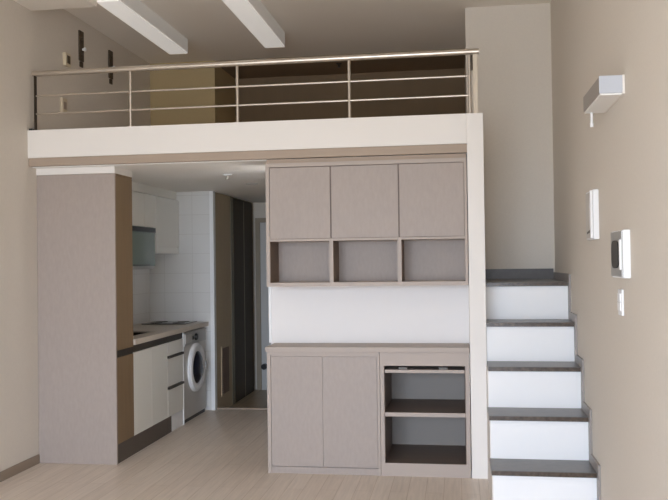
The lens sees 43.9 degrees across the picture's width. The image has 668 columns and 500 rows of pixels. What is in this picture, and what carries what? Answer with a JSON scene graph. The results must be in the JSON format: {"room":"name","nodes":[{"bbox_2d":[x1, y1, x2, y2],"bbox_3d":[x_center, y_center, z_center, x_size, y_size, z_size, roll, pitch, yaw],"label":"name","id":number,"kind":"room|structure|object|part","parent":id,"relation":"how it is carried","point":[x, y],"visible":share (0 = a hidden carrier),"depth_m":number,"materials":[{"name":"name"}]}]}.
{"room":"studio apartment","nodes":[
{"label":"studio apartment","id":0,"kind":"room"},
{"bbox_2d":[14,0,96,10],"bbox_3d":[-2.635,-1.950,2.267,0.527,0.173,8.050,-1,-1,9],"label":"ceiling","id":1,"kind":"structure","parent":0,"point":[33,5],"depth_m":6.14,"materials":[{"name":"white paint"}]},
{"bbox_2d":[0,0,149,471],"bbox_3d":[-2.707,-0.258,3.898,0.150,3.705,11.600,-1,-1,9],"label":"wall","id":2,"kind":"structure","parent":0,"point":[37,40],"depth_m":6.18,"materials":[{"name":"beige paint"}]},
{"bbox_2d":[0,454,39,481],"bbox_3d":[-2.840,1.538,2.279,0.012,0.068,8.105,-1,-1,9],"label":"baseboard","id":3,"kind":"structure","parent":2,"relation":"attached to","point":[9,472],"depth_m":6.00,"materials":[{"name":"beige wood"}]},
{"bbox_2d":[60,97,66,111],"bbox_3d":[-2.204,-1.169,6.758,0.023,0.120,0.080,-1,-1,9],"label":"wall socket","id":4,"kind":"object","parent":2,"relation":"attached to","point":[63,102],"visible":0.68,"depth_m":6.73,"materials":[{"name":"beige plastic"}]},
{"bbox_2d":[63,52,70,67],"bbox_3d":[-2.196,-1.556,6.817,0.033,0.105,0.090,-1,-1,9],"label":"wall switch","id":5,"kind":"object","parent":2,"relation":"attached to","point":[66,57],"visible":1,"depth_m":6.79,"materials":[{"name":"beige plastic"}]},
{"bbox_2d":[78,30,86,67],"bbox_3d":[-2.150,-1.712,7.096,0.045,0.310,0.080,-1,-1,9],"label":"wall lamp","id":6,"kind":"object","parent":2,"relation":"attached to","point":[81,49],"visible":1,"depth_m":7.08,"materials":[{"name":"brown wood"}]},
{"bbox_2d":[108,50,114,84],"bbox_3d":[-2.059,-1.688,7.699,0.045,0.309,0.080,-1,-1,9],"label":"hook rail","id":7,"kind":"object","parent":2,"relation":"attached to","point":[110,53],"visible":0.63,"depth_m":7.68,"materials":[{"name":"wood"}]},
{"bbox_2d":[133,269,149,324],"bbox_3d":[-2.061,0.115,7.624,0.012,1.245,1.930,-1,-1,9],"label":"tile","id":8,"kind":"structure","parent":2,"relation":"attached to","point":[141,277],"depth_m":8.35,"materials":[{"name":"white tile"}]},
{"bbox_2d":[132,226,155,269],"bbox_3d":[-1.892,-0.005,7.601,0.330,0.386,0.570,-1,-1,9],"label":"dryer","id":9,"kind":"object","parent":8,"relation":"attached to","point":[143,238],"visible":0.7,"depth_m":7.56,"materials":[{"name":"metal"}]},
{"bbox_3d":[-1.741,0.145,7.510,0.008,0.012,0.380,-1,-1,9],"label":"door handle","id":10,"kind":"part","parent":9,"relation":"part of","materials":[{"name":"plastic"}]},
{"bbox_3d":[-1.742,-0.179,7.579,0.018,0.043,0.568,-1,-1,9],"label":"trim","id":11,"kind":"part","parent":9,"relation":"part of","materials":[{"name":"black plastic"}]},
{"bbox_2d":[132,191,155,227],"bbox_3d":[-1.950,-0.360,7.275,0.322,0.308,1.276,-1,-1,9],"label":"upper cabinet","id":12,"kind":"object","parent":2,"relation":"attached to","point":[143,205],"visible":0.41,"depth_m":7.58,"materials":[{"name":"white"}]},
{"bbox_3d":[-1.773,-0.358,7.438,0.020,0.305,0.315,-1,-1,9],"label":"door","id":13,"kind":"part","parent":12,"relation":"part of","materials":[{"name":"white wood"}]},
{"bbox_3d":[-1.728,-0.354,7.740,0.020,0.305,0.286,-1,-1,9],"label":"door","id":14,"kind":"part","parent":12,"relation":"part of","materials":[{"name":"white"}]},
{"bbox_2d":[132,181,176,199],"bbox_3d":[-1.919,-0.557,7.606,0.308,0.082,1.938,-1,-1,9],"label":"trim","id":15,"kind":"structure","parent":12,"relation":"on","point":[136,187],"depth_m":7.89,"materials":[{"name":"white wood"}]},
{"bbox_2d":[155,196,178,253],"bbox_3d":[-1.803,-0.227,8.231,0.326,0.550,0.657,-1,-1,9],"label":"upper cabinet","id":16,"kind":"object","parent":2,"relation":"attached to","point":[167,210],"visible":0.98,"depth_m":8.19,"materials":[{"name":"white"}]},
{"bbox_3d":[-1.702,-0.233,7.891,0.025,0.550,0.016,-1,-1,9],"label":"panel","id":17,"kind":"part","parent":16,"relation":"part of","materials":[{"name":"white wood"}]},
{"bbox_3d":[-1.653,0.015,8.214,0.017,0.058,0.636,-1,-1,9],"label":"light rail","id":18,"kind":"part","parent":16,"relation":"part of","materials":[{"name":"white"}]},
{"bbox_2d":[149,191,211,409],"bbox_3d":[-1.568,0.531,8.551,0.699,2.238,0.060,-1,-1,9],"label":"wall","id":19,"kind":"structure","parent":0,"point":[179,283],"depth_m":8.52,"materials":[{"name":"white tile"}]},
{"bbox_2d":[150,60,254,389],"bbox_3d":[-1.445,-0.111,9.426,0.703,3.665,1.690,-1,-1,9],"label":"wall","id":20,"kind":"structure","parent":0,"point":[199,77],"depth_m":8.67,"materials":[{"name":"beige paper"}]},
{"bbox_2d":[209,191,216,409],"bbox_3d":[-1.238,0.526,8.502,0.040,2.238,0.076,-1,-1,9],"label":"trim","id":21,"kind":"structure","parent":20,"relation":"attached to","point":[211,193],"depth_m":8.47,"materials":[{"name":"white plastic"}]},
{"bbox_2d":[215,192,231,407],"bbox_3d":[-1.179,0.563,8.823,0.038,2.293,0.585,-1,-1,9],"label":"door","id":22,"kind":"structure","parent":20,"relation":"in","point":[222,202],"depth_m":8.81,"materials":[{"name":"brown wood"}]},
{"bbox_3d":[-1.158,1.290,8.828,0.008,0.520,0.290,-1,-1,9],"label":"grille frame","id":23,"kind":"part","parent":22,"relation":"part of","materials":[{"name":"beige wood"}]},
{"bbox_2d":[230,196,234,404],"bbox_3d":[-1.131,0.568,9.165,0.030,2.293,0.095,-1,-1,9],"label":"trim","id":24,"kind":"structure","parent":20,"relation":"attached to","point":[231,198],"depth_m":9.15,"materials":[{"name":"brown wood"}]},
{"bbox_2d":[233,198,253,402],"bbox_3d":[-1.057,0.577,9.649,0.034,2.288,0.875,-1,-1,9],"label":"door","id":25,"kind":"structure","parent":20,"relation":"in","point":[242,210],"depth_m":9.60,"materials":[{"name":"brown wood"}]},
{"bbox_3d":[-1.081,0.579,9.429,0.012,2.258,0.428,-1,-1,9],"label":"sliding panel","id":26,"kind":"part","parent":25,"relation":"part of","materials":[{"name":"black wood"}]},
{"bbox_3d":[-1.018,0.584,9.867,0.006,2.258,0.428,-1,-1,9],"label":"sliding panel","id":27,"kind":"part","parent":25,"relation":"part of","materials":[{"name":"black wood"}]},
{"bbox_2d":[0,409,490,499],"bbox_3d":[-0.722,1.617,3.095,4.257,0.120,10.650,-1,-1,9],"label":"floor","id":28,"kind":"structure","parent":0,"point":[219,454],"depth_m":5.74,"materials":[{"name":"brown wood"}]},
{"bbox_2d":[37,173,133,464],"bbox_3d":[-1.921,0.529,6.430,0.625,2.187,0.339,-1,-1,9],"label":"tall cabinet","id":29,"kind":"object","parent":28,"relation":"on","point":[85,255],"visible":1,"depth_m":6.27,"materials":[{"name":"beige wood"}]},
{"bbox_2d":[36,166,132,176],"bbox_3d":[-1.935,-0.590,6.447,0.630,0.050,0.350,-1,-1,9],"label":"trim","id":30,"kind":"structure","parent":29,"relation":"on","point":[110,169],"depth_m":6.28,"materials":[{"name":"white paint"}]},
{"bbox_3d":[-1.636,-0.562,6.412,0.020,0.013,0.316,-1,-1,9],"label":"rail","id":31,"kind":"part","parent":29,"relation":"part of","materials":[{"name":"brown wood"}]},
{"bbox_3d":[-1.627,0.107,6.402,0.020,1.322,0.316,-1,-1,9],"label":"door","id":32,"kind":"part","parent":29,"relation":"part of","materials":[{"name":"brown wood"}]},
{"bbox_3d":[-1.614,1.148,6.386,0.020,0.649,0.316,-1,-1,9],"label":"door","id":33,"kind":"part","parent":29,"relation":"part of","materials":[{"name":"brown wood"}]},
{"bbox_2d":[133,337,167,453],"bbox_3d":[-1.825,1.201,6.969,0.612,0.858,0.764,-1,-1,9],"label":"base cabinet","id":34,"kind":"object","parent":28,"relation":"on","point":[150,357],"visible":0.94,"depth_m":6.89,"materials":[{"name":"white wood"}]},
{"bbox_3d":[-1.561,1.150,6.737,0.020,0.654,0.378,-1,-1,9],"label":"door","id":35,"kind":"part","parent":34,"relation":"part of","materials":[{"name":"white wood"}]},
{"bbox_3d":[-1.504,1.155,7.114,0.020,0.654,0.378,-1,-1,9],"label":"door","id":36,"kind":"part","parent":34,"relation":"part of","materials":[{"name":"white wood"}]},
{"bbox_2d":[133,321,208,344],"bbox_3d":[-1.736,0.754,7.558,0.628,0.043,1.945,-1,-1,9],"label":"countertop","id":37,"kind":"structure","parent":34,"relation":"on","point":[161,330],"depth_m":7.61,"materials":[{"name":"beige stone"}]},
{"bbox_2d":[133,331,154,336],"bbox_3d":[-1.810,0.816,7.021,0.399,0.189,0.554,-1,-1,9],"label":"sink","id":38,"kind":"object","parent":37,"relation":"in","point":[135,333],"visible":0.14,"depth_m":7.26,"materials":[{"name":"grey metal"}]},
{"bbox_3d":[-1.810,0.820,7.021,0.369,0.180,0.524,-1,-1,9],"label":"bowl","id":39,"kind":"part","parent":38,"relation":"part of","materials":[{"name":"grey metal"}]},
{"bbox_2d":[142,321,196,323],"bbox_3d":[-1.644,0.736,8.292,0.450,0.011,0.370,-1,-1,9],"label":"cooktop","id":40,"kind":"object","parent":37,"relation":"in","point":[152,322],"visible":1,"depth_m":8.23,"materials":[{"name":"black glass"}]},
{"bbox_2d":[167,332,184,433],"bbox_3d":[-1.728,1.208,7.564,0.627,0.860,0.434,-1,-1,9],"label":"base cabinet","id":41,"kind":"object","parent":28,"relation":"on","point":[175,343],"visible":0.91,"depth_m":7.51,"materials":[{"name":"white wood"}]},
{"bbox_3d":[-1.445,1.097,7.515,0.020,0.248,0.410,-1,-1,9],"label":"drawer","id":42,"kind":"part","parent":41,"relation":"part of","materials":[{"name":"white wood"}]},
{"bbox_3d":[-1.448,0.891,7.518,0.020,0.116,0.410,-1,-1,9],"label":"drawer","id":43,"kind":"part","parent":41,"relation":"part of","materials":[{"name":"white"}]},
{"bbox_3d":[-1.439,0.962,7.512,0.032,0.021,0.395,-1,-1,9],"label":"drawer handle","id":44,"kind":"part","parent":41,"relation":"part of","materials":[{"name":"brown metal"}]},
{"bbox_3d":[-1.442,1.367,7.511,0.020,0.240,0.410,-1,-1,9],"label":"drawer","id":45,"kind":"part","parent":41,"relation":"part of","materials":[{"name":"white wood"}]},
{"bbox_3d":[-1.435,1.236,7.508,0.032,0.021,0.395,-1,-1,9],"label":"drawer handle","id":46,"kind":"part","parent":41,"relation":"part of","materials":[{"name":"brown metal"}]},
{"bbox_3d":[-1.438,1.563,7.556,0.022,0.142,0.315,-1,-1,9],"label":"foot panel","id":47,"kind":"part","parent":41,"relation":"part of","materials":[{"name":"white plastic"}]},
{"bbox_3d":[-1.703,1.210,7.770,0.615,0.860,0.018,-1,-1,9],"label":"panel","id":48,"kind":"part","parent":41,"relation":"part of","materials":[{"name":"white plastic"}]},
{"bbox_2d":[184,328,206,422],"bbox_3d":[-1.609,1.220,8.117,0.636,0.848,0.663,-1,-1,9],"label":"washing machine","id":49,"kind":"object","parent":28,"relation":"on","point":[195,363],"visible":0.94,"depth_m":7.99,"materials":[{"name":"silver metal"}]},
{"bbox_3d":[-1.380,0.853,7.863,0.005,0.080,0.180,-1,-1,9],"label":"detergent drawer","id":50,"kind":"part","parent":49,"relation":"part of","materials":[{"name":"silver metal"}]},
{"bbox_3d":[-1.354,0.857,8.083,0.010,0.117,0.651,-1,-1,9],"label":"control panel","id":51,"kind":"part","parent":49,"relation":"part of","materials":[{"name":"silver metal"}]},
{"bbox_3d":[-1.333,1.150,8.073,0.042,0.470,0.470,-1,-1,9],"label":"door","id":52,"kind":"part","parent":49,"relation":"part of","materials":[{"name":"white plastic"}]},
{"bbox_3d":[-1.319,1.150,8.070,0.046,0.312,0.312,-1,-1,9],"label":"door glass","id":53,"kind":"part","parent":49,"relation":"part of","materials":[{"name":"black glass"}]},
{"bbox_2d":[217,407,266,409],"bbox_3d":[-0.655,1.662,8.470,1.096,0.072,0.060,-1,-1,9],"label":"trim","id":54,"kind":"structure","parent":28,"relation":"on","point":[256,408],"depth_m":8.50,"materials":[{"name":"beige wood"}]},
{"bbox_2d":[267,352,380,475],"bbox_3d":[-0.030,1.163,6.151,0.806,0.862,0.613,-1,-1,9],"label":"base cabinet","id":55,"kind":"object","parent":28,"relation":"on","point":[324,410],"visible":0.89,"depth_m":5.85,"materials":[{"name":"beige wood"}]},
{"bbox_3d":[-0.261,1.151,5.881,0.368,0.774,0.007,-1,-1,9],"label":"door","id":56,"kind":"part","parent":55,"relation":"part of","materials":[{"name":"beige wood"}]},
{"bbox_3d":[0.116,1.145,5.824,0.380,0.774,0.007,-1,-1,9],"label":"door","id":57,"kind":"part","parent":55,"relation":"part of","materials":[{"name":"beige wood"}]},
{"bbox_2d":[265,343,469,351],"bbox_3d":[0.242,0.707,5.952,1.439,0.033,0.315,-1,-1,9],"label":"countertop","id":58,"kind":"structure","parent":55,"relation":"on","point":[275,347],"depth_m":5.85,"materials":[{"name":"beige"}]},
{"bbox_2d":[380,352,470,477],"bbox_3d":[0.676,1.152,6.045,0.617,0.862,0.613,-1,-1,9],"label":"base cabinet","id":59,"kind":"object","parent":28,"relation":"on","point":[425,396],"visible":0.94,"depth_m":6.00,"materials":[{"name":"beige wood"}]},
{"bbox_2d":[385,366,464,372],"bbox_3d":[0.664,0.847,5.997,0.551,0.037,0.481,-1,-1,9],"label":"tray","id":60,"kind":"object","parent":59,"relation":"on","point":[388,369],"depth_m":5.79,"materials":[{"name":"grey metal"}]},
{"bbox_3d":[0.676,1.156,6.045,0.555,0.025,0.577,-1,-1,9],"label":"shelf","id":61,"kind":"part","parent":59,"relation":"part of","materials":[{"name":"brown laminate"}]},
{"bbox_3d":[0.679,1.501,6.033,0.555,0.020,0.591,-1,-1,9],"label":"shelf","id":62,"kind":"part","parent":59,"relation":"part of","materials":[{"name":"brown laminate"}]},
{"bbox_3d":[0.720,1.120,6.340,0.563,0.755,0.018,-1,-1,9],"label":"panel","id":63,"kind":"part","parent":59,"relation":"part of","materials":[{"name":"grey wood"}]},
{"bbox_2d":[485,268,600,499],"bbox_3d":[1.363,0.860,5.787,0.608,1.420,2.085,-1,-1,9],"label":"staircase","id":64,"kind":"structure","parent":28,"relation":"on","point":[539,418],"depth_m":5.36,"materials":[{"name":"white wood"}]},
{"bbox_3d":[1.507,0.216,6.822,0.585,0.105,0.013,-1,-1,9],"label":"landing skirting","id":65,"kind":"part","parent":64,"relation":"part of","materials":[{"name":"brown stone"}]},
{"bbox_3d":[1.657,0.871,5.738,0.012,1.390,2.074,-1,-1,9],"label":"wall skirting","id":66,"kind":"part","parent":64,"relation":"part of","materials":[{"name":"grey stone"}]},
{"bbox_2d":[28,113,466,157],"bbox_3d":[-0.678,-0.808,6.034,3.246,0.208,0.149,-1,-1,9],"label":"beam","id":67,"kind":"structure","parent":0,"point":[440,129],"depth_m":5.95,"materials":[{"name":"white paint"}]},
{"bbox_2d":[29,144,466,166],"bbox_3d":[-0.682,-0.674,5.994,3.246,0.061,0.048,-1,-1,9],"label":"trim","id":68,"kind":"structure","parent":67,"relation":"attached to","point":[445,148],"depth_m":5.96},
{"bbox_2d":[29,48,478,129],"bbox_3d":[-0.639,-1.142,6.001,3.337,0.459,0.059,-1,-1,9],"label":"loft railing","id":69,"kind":"object","parent":67,"relation":"on","point":[472,53],"visible":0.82,"depth_m":5.97,"materials":[{"name":"silver metal"}]},
{"bbox_3d":[-2.252,-1.097,6.248,0.013,0.417,0.024,-1,-1,9],"label":"post","id":70,"kind":"part","parent":69,"relation":"part of","materials":[{"name":"grey metal"}]},
{"bbox_3d":[-1.508,-1.109,6.137,0.047,0.417,0.048,-1,-1,9],"label":"post","id":71,"kind":"part","parent":69,"relation":"part of","materials":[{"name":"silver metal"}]},
{"bbox_3d":[-0.702,-1.121,6.016,0.047,0.417,0.048,-1,-1,9],"label":"post","id":72,"kind":"part","parent":69,"relation":"part of","materials":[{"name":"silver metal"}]},
{"bbox_3d":[-0.632,-1.349,6.008,3.320,0.046,0.042,-1,-1,9],"label":"handrail","id":73,"kind":"part","parent":69,"relation":"part of","materials":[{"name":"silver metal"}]},
{"bbox_3d":[0.108,-1.133,5.894,0.047,0.417,0.048,-1,-1,9],"label":"post","id":74,"kind":"part","parent":69,"relation":"part of","materials":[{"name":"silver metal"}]},
{"bbox_3d":[0.945,-1.146,5.769,0.022,0.417,0.023,-1,-1,9],"label":"post","id":75,"kind":"part","parent":69,"relation":"part of","materials":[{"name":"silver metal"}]},
{"bbox_3d":[0.983,-1.147,5.763,0.032,0.417,0.040,-1,-1,9],"label":"post","id":76,"kind":"part","parent":69,"relation":"part of","materials":[{"name":"beige metal"}]},
{"bbox_2d":[230,390,266,406],"bbox_3d":[-0.546,1.769,9.337,1.500,0.120,1.750,-1,-1,9],"label":"floor","id":77,"kind":"structure","parent":0,"point":[257,398],"depth_m":9.38,"materials":[{"name":"beige tile"}]},
{"bbox_2d":[32,153,466,202],"bbox_3d":[-0.373,-0.641,8.052,3.246,0.060,4.104,-1,-1,9],"label":"ceiling","id":78,"kind":"structure","parent":0,"point":[177,176],"depth_m":7.00,"materials":[{"name":"white paint"}]},
{"bbox_2d":[252,203,265,389],"bbox_3d":[-0.439,0.542,10.181,1.500,2.358,0.120,-1,-1,9],"label":"wall","id":79,"kind":"structure","parent":0,"point":[259,209],"depth_m":10.20,"materials":[{"name":"beige paint"}]},
{"bbox_2d":[255,218,270,389],"bbox_3d":[-0.462,0.667,10.077,0.990,2.105,0.090,-1,-1,9],"label":"door","id":80,"kind":"structure","parent":79,"relation":"in","point":[262,292],"depth_m":10.14,"materials":[{"name":"grey"}]},
{"bbox_3d":[-0.460,0.667,10.092,0.990,2.105,0.060,-1,-1,9],"label":"frame","id":81,"kind":"part","parent":80,"relation":"part of","materials":[{"name":"brown"}]},
{"bbox_2d":[65,0,550,78],"bbox_3d":[-0.699,-2.081,3.621,3.957,0.120,11.300,-1,-1,9],"label":"ceiling","id":82,"kind":"structure","parent":0,"point":[212,31],"depth_m":7.60,"materials":[{"name":"white paint"}]},
{"bbox_2d":[97,0,187,53],"bbox_3d":[-1.579,-1.910,6.994,0.182,0.136,1.607,-1,-1,9],"label":"ceiling light","id":83,"kind":"object","parent":82,"relation":"attached to","point":[134,13],"visible":1,"depth_m":6.89,"materials":[{"name":"white plastic"}]},
{"bbox_2d":[222,0,284,47],"bbox_3d":[-0.683,-1.926,6.656,0.189,0.136,1.910,-1,-1,9],"label":"ceiling light","id":84,"kind":"object","parent":82,"relation":"attached to","point":[253,14],"visible":1,"depth_m":6.85,"materials":[{"name":"white"}]},
{"bbox_2d":[235,68,464,121],"bbox_3d":[-0.081,-1.420,9.309,3.475,1.285,0.150,-1,-1,9],"label":"wall","id":85,"kind":"structure","parent":0,"point":[438,86],"depth_m":9.19,"materials":[{"name":"brown paint"}]},
{"bbox_2d":[271,158,469,347],"bbox_3d":[0.255,0.040,6.176,1.469,1.374,0.110,-1,-1,9],"label":"wall partition","id":86,"kind":"structure","parent":0,"point":[425,313],"depth_m":6.11,"materials":[{"name":"white paint"}]},
{"bbox_2d":[268,287,271,342],"bbox_3d":[-0.477,0.034,6.284,0.019,1.340,0.123,-1,-1,9],"label":"trim","id":87,"kind":"structure","parent":86,"relation":"attached to","point":[269,288],"depth_m":6.22,"materials":[{"name":"white paint"}]},
{"bbox_2d":[265,153,467,286],"bbox_3d":[0.239,-0.194,5.970,1.422,0.912,0.304,-1,-1,9],"label":"upper cabinet","id":88,"kind":"object","parent":86,"relation":"attached to","point":[372,220],"visible":1,"depth_m":5.87,"materials":[{"name":"beige wood"}]},
{"bbox_3d":[-0.243,-0.328,5.897,0.436,0.507,0.009,-1,-1,9],"label":"door","id":89,"kind":"part","parent":88,"relation":"part of","materials":[{"name":"beige wood"}]},
{"bbox_3d":[0.215,-0.335,5.828,0.471,0.507,0.009,-1,-1,9],"label":"door","id":90,"kind":"part","parent":88,"relation":"part of","materials":[{"name":"beige wood"}]},
{"bbox_3d":[0.264,-0.177,6.107,1.378,0.825,0.015,-1,-1,9],"label":"panel","id":91,"kind":"part","parent":88,"relation":"part of","materials":[{"name":"beige wood"}]},
{"bbox_3d":[0.678,-0.342,5.759,0.445,0.507,0.009,-1,-1,9],"label":"door","id":92,"kind":"part","parent":88,"relation":"part of","materials":[{"name":"beige wood"}]},
{"bbox_2d":[465,55,470,443],"bbox_3d":[1.265,-0.204,7.549,0.129,3.605,2.900,-1,-1,9],"label":"wall","id":93,"kind":"structure","parent":0,"point":[465,55],"depth_m":8.14,"materials":[{"name":"beige paint"}]},
{"bbox_2d":[466,113,487,478],"bbox_3d":[1.017,0.321,5.901,0.112,2.512,0.419,-1,-1,9],"label":"pillar","id":94,"kind":"structure","parent":0,"point":[475,154],"depth_m":5.69,"materials":[{"name":"white paint"}]},
{"bbox_2d":[465,3,554,271],"bbox_3d":[1.472,-0.217,6.912,0.694,3.605,0.140,-1,-1,9],"label":"wall","id":95,"kind":"structure","parent":0,"point":[514,67],"depth_m":6.84,"materials":[{"name":"beige paint"}]},
{"bbox_2d":[550,0,667,499],"bbox_3d":[1.197,-0.334,2.237,0.150,3.705,9.470,-1,-1,9],"label":"wall","id":96,"kind":"structure","parent":0,"point":[624,156],"depth_m":4.06,"materials":[{"name":"beige paint"}]},
{"bbox_2d":[586,189,598,239],"bbox_3d":[1.476,-0.193,4.756,0.048,0.280,0.262,-1,-1,9],"label":"phone","id":97,"kind":"object","parent":96,"relation":"attached to","point":[592,197],"visible":1,"depth_m":4.63,"materials":[{"name":"white plastic"}]},
{"bbox_3d":[1.467,-0.193,4.758,0.004,0.260,0.240,-1,-1,9],"label":"plate","id":98,"kind":"part","parent":97,"relation":"part of","materials":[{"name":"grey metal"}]},
{"bbox_2d":[583,75,624,126],"bbox_3d":[1.341,-0.728,4.137,0.115,0.167,0.520,-1,-1,9],"label":"wall lamp","id":99,"kind":"object","parent":96,"relation":"attached to","point":[606,91],"visible":1,"depth_m":3.98,"materials":[{"name":"beige metal"}]},
{"bbox_2d":[590,112,593,126],"bbox_3d":[1.355,-0.679,4.356,0.018,0.076,0.019,-1,-1,9],"label":"switch","id":100,"kind":"object","parent":99,"relation":"attached to","point":[591,113],"depth_m":4.35,"materials":[{"name":"white plastic"}]},
{"bbox_2d":[584,93,621,113],"bbox_3d":[1.339,-0.726,4.138,0.097,0.010,0.498,-1,-1,9],"label":"diffuser","id":101,"kind":"object","parent":99,"relation":"attached to","point":[600,102],"depth_m":4.10,"materials":[{"name":"white plastic"}]},
{"bbox_3d":[1.393,-0.768,4.130,0.010,0.089,0.520,-1,-1,9],"label":"mounting plate","id":102,"kind":"part","parent":99,"relation":"part of","materials":[{"name":"white paint"}]},
{"bbox_2d":[617,289,623,315],"bbox_3d":[1.387,0.258,4.013,0.016,0.126,0.095,-1,-1,9],"label":"light switch","id":103,"kind":"object","parent":96,"relation":"attached to","point":[620,295],"visible":1,"depth_m":3.98,"materials":[{"name":"white plastic"}]},
{"bbox_2d":[611,229,630,278],"bbox_3d":[1.356,0.025,3.936,0.048,0.225,0.283,-1,-1,9],"label":"intercom panel","id":104,"kind":"object","parent":96,"relation":"attached to","point":[620,239],"visible":1,"depth_m":3.81,"materials":[{"name":"white plastic"}]},
{"bbox_3d":[1.344,0.024,3.939,0.006,0.212,0.266,-1,-1,9],"label":"plate","id":105,"kind":"part","parent":104,"relation":"part of","materials":[{"name":"silver metal"}]}
]}

